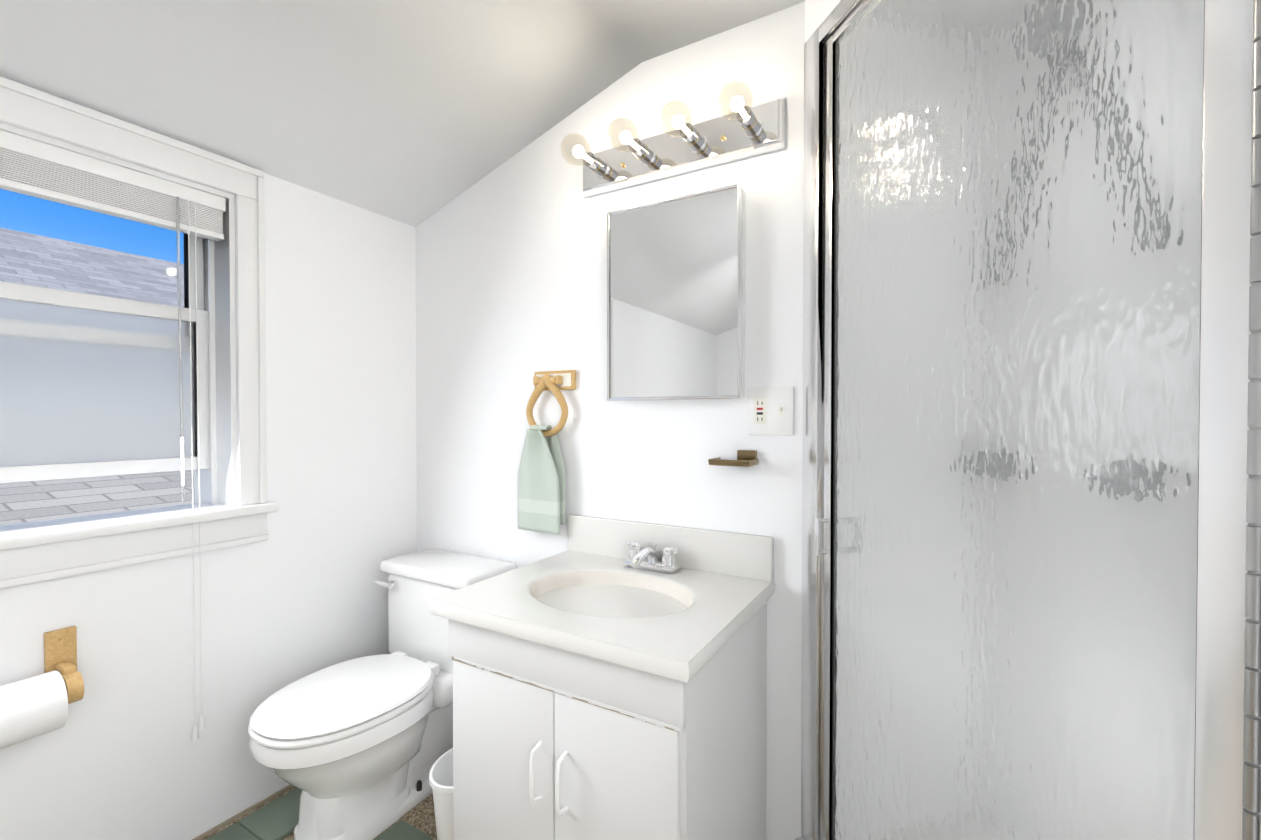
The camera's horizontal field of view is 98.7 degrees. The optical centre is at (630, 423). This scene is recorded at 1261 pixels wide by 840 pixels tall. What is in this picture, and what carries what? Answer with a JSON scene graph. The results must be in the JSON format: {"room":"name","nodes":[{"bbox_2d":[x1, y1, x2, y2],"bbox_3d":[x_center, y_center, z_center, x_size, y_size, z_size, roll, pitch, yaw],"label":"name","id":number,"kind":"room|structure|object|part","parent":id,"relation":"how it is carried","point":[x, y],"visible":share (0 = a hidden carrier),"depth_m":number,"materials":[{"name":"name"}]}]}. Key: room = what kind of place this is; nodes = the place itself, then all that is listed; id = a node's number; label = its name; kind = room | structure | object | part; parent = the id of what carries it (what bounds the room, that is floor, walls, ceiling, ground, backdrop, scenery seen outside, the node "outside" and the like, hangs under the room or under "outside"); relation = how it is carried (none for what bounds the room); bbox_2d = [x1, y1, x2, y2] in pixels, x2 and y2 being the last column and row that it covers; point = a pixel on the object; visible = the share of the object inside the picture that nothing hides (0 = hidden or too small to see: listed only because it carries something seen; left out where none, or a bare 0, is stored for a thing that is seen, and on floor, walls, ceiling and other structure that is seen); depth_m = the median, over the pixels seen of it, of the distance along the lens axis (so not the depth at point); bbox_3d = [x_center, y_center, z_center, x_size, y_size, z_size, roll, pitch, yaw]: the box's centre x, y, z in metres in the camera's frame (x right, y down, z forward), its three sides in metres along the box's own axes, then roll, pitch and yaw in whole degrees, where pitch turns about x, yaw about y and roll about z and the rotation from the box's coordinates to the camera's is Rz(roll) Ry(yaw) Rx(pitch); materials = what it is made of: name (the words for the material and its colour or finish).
{"room":"bathroom","nodes":[
{"label":"bathroom","id":0,"kind":"room"},
{"bbox_2d":[0,122,416,839],"bbox_3d":[-1.746,0.112,0.718,0.210,2.080,3.500,0,1,30],"label":"wall","id":1,"kind":"structure","parent":0,"point":[292,598],"depth_m":1.64,"materials":[{"name":"white paint"}]},
{"bbox_2d":[0,626,83,751],"bbox_3d":[-1.306,0.592,1.137,0.136,0.233,0.237,0,1,30],"label":"toilet paper holder","id":2,"kind":"object","parent":1,"relation":"attached to","point":[33,708],"visible":1,"depth_m":1.15,"materials":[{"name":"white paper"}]},
{"bbox_2d":[0,76,278,588],"bbox_3d":[-1.413,-0.195,1.240,0.260,1.095,1.010,0,1,30],"label":"window","id":3,"kind":"structure","parent":1,"relation":"in","point":[226,516],"depth_m":1.43,"materials":[{"name":"white paint"}]},
{"bbox_3d":[-1.493,-0.424,1.284,0.035,0.428,0.800,0,1,30],"label":"window sash","id":4,"kind":"part","parent":3,"relation":"part of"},
{"bbox_3d":[-1.454,-0.095,1.265,0.035,0.465,0.800,0,1,30],"label":"window sash","id":5,"kind":"part","parent":3,"relation":"part of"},
{"bbox_2d":[0,130,225,740],"bbox_3d":[-1.349,0.107,1.207,0.088,1.488,0.792,0,1,30],"label":"window blind","id":6,"kind":"object","parent":3,"relation":"attached to","point":[33,168],"visible":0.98,"depth_m":1.36,"materials":[{"name":"white plastic"}]},
{"bbox_2d":[201,786,436,839],"bbox_3d":[-0.172,1.195,0.456,3.210,0.080,4.600,0,1,30],"label":"floor","id":7,"kind":"structure","parent":0,"point":[420,816],"depth_m":1.56,"materials":[{"name":"tile"}]},
{"bbox_2d":[192,784,293,839],"bbox_3d":[-1.652,1.147,0.676,0.006,0.010,3.299,0,1,30],"label":"baseboard","id":8,"kind":"structure","parent":7,"relation":"on","point":[236,816],"depth_m":1.57,"materials":[{"name":"beige"}]},
{"bbox_2d":[206,788,430,839],"bbox_3d":[-0.871,1.136,1.293,0.660,0.018,0.790,0,1,30],"label":"tiles","id":9,"kind":"object","parent":7,"relation":"on","point":[277,819],"visible":0.58,"depth_m":1.51,"materials":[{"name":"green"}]},
{"bbox_2d":[248,548,516,839],"bbox_3d":[-0.740,0.805,1.626,0.434,0.672,0.703,0,1,30],"label":"toilet","id":10,"kind":"object","parent":7,"relation":"on","point":[355,749],"visible":0.94,"depth_m":1.50,"materials":[{"name":"white ceramic"}]},
{"bbox_2d":[429,748,453,839],"bbox_3d":[-0.429,1.025,1.458,0.176,0.236,0.233,0,1,30],"label":"trash can","id":11,"kind":"object","parent":7,"relation":"on","point":[441,777],"visible":0.31,"depth_m":1.37,"materials":[{"name":"white plastic"}]},
{"bbox_2d":[429,514,775,839],"bbox_3d":[-0.048,0.719,1.325,0.655,0.851,0.555,0,1,30],"label":"bathroom vanity","id":12,"kind":"object","parent":7,"relation":"on","point":[609,679],"visible":1,"depth_m":1.15,"materials":[{"name":"white laminate"}]},
{"bbox_2d":[624,541,680,572],"bbox_3d":[0.041,0.369,1.473,0.160,0.069,0.133,0,1,30],"label":"faucet","id":13,"kind":"object","parent":12,"relation":"on","point":[644,556],"depth_m":1.48,"materials":[{"name":"silver metal"}]},
{"bbox_2d":[0,0,805,226],"bbox_3d":[-0.081,-0.938,0.378,3.000,0.406,4.600,0,1,30],"label":"ceiling","id":14,"kind":"structure","parent":0,"point":[414,113],"depth_m":1.39,"materials":[{"name":"white paint"}]},
{"bbox_2d":[415,1,804,839],"bbox_3d":[-0.166,0.041,1.768,1.472,2.196,0.100,0,1,30],"label":"wall","id":15,"kind":"structure","parent":0,"point":[511,273],"depth_m":1.65,"materials":[{"name":"white paint"}]},
{"bbox_2d":[518,370,575,534],"bbox_3d":[-0.275,0.088,1.730,0.201,0.513,0.100,0,1,30],"label":"towel ring","id":16,"kind":"object","parent":15,"relation":"attached to","point":[542,489],"visible":1,"depth_m":1.72,"materials":[{"name":"brown wood"}]},
{"bbox_2d":[518,425,565,534],"bbox_3d":[-0.287,0.174,1.737,0.174,0.340,0.100,0,1,30],"label":"hand towel","id":17,"kind":"object","parent":16,"relation":"hanging from","point":[542,472],"depth_m":1.72,"materials":[{"name":"green fabric"}]},
{"bbox_2d":[561,81,784,197],"bbox_3d":[0.077,-0.763,1.444,0.617,0.125,0.200,0,1,30],"label":"light","id":18,"kind":"object","parent":15,"relation":"attached to","point":[740,131],"visible":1,"depth_m":1.46,"materials":[{"name":"silver metal"}]},
{"bbox_2d":[607,183,745,400],"bbox_3d":[0.120,-0.341,1.507,0.406,0.551,0.056,0,1,30],"label":"mirrored medicine cabinet","id":19,"kind":"object","parent":15,"relation":"attached to","point":[676,282],"visible":0.96,"depth_m":1.47,"materials":[{"name":"silver metal"}]},
{"bbox_2d":[708,450,758,466],"bbox_3d":[0.269,0.089,1.409,0.110,0.038,0.084,0,1,30],"label":"soap dish","id":20,"kind":"object","parent":15,"relation":"attached to","point":[746,458],"visible":1,"depth_m":1.39,"materials":[{"name":"brown wood"}]},
{"bbox_2d":[749,387,793,434],"bbox_3d":[0.360,-0.032,1.395,0.116,0.124,0.015,0,1,30],"label":"outlet","id":21,"kind":"object","parent":15,"relation":"attached to","point":[771,410],"visible":1,"depth_m":1.40,"materials":[{"name":"white plastic"}]},
{"bbox_2d":[795,0,1260,839],"bbox_3d":[0.855,0.050,1.011,0.670,2.196,1.055,0,1,-15],"label":"wall","id":22,"kind":"structure","parent":0,"point":[825,20],"depth_m":1.32,"materials":[{"name":"white paint"}]},
{"bbox_2d":[815,0,1260,839],"bbox_3d":[0.568,0.075,0.949,0.559,1.948,0.599,0,1,30],"label":"shower door","id":23,"kind":"structure","parent":22,"relation":"attached to","point":[1037,536],"depth_m":0.80,"materials":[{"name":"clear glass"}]},
{"label":"outside","id":24,"kind":"structure","parent":0,"visible":0},
{"bbox_2d":[0,228,193,525],"bbox_3d":[-6.566,-0.259,3.098,8.058,4.765,20.000,0,1,30],"label":"roof","id":25,"kind":"structure","parent":24,"point":[30,501],"depth_m":6.46,"materials":[{"name":"grey"}]}
]}

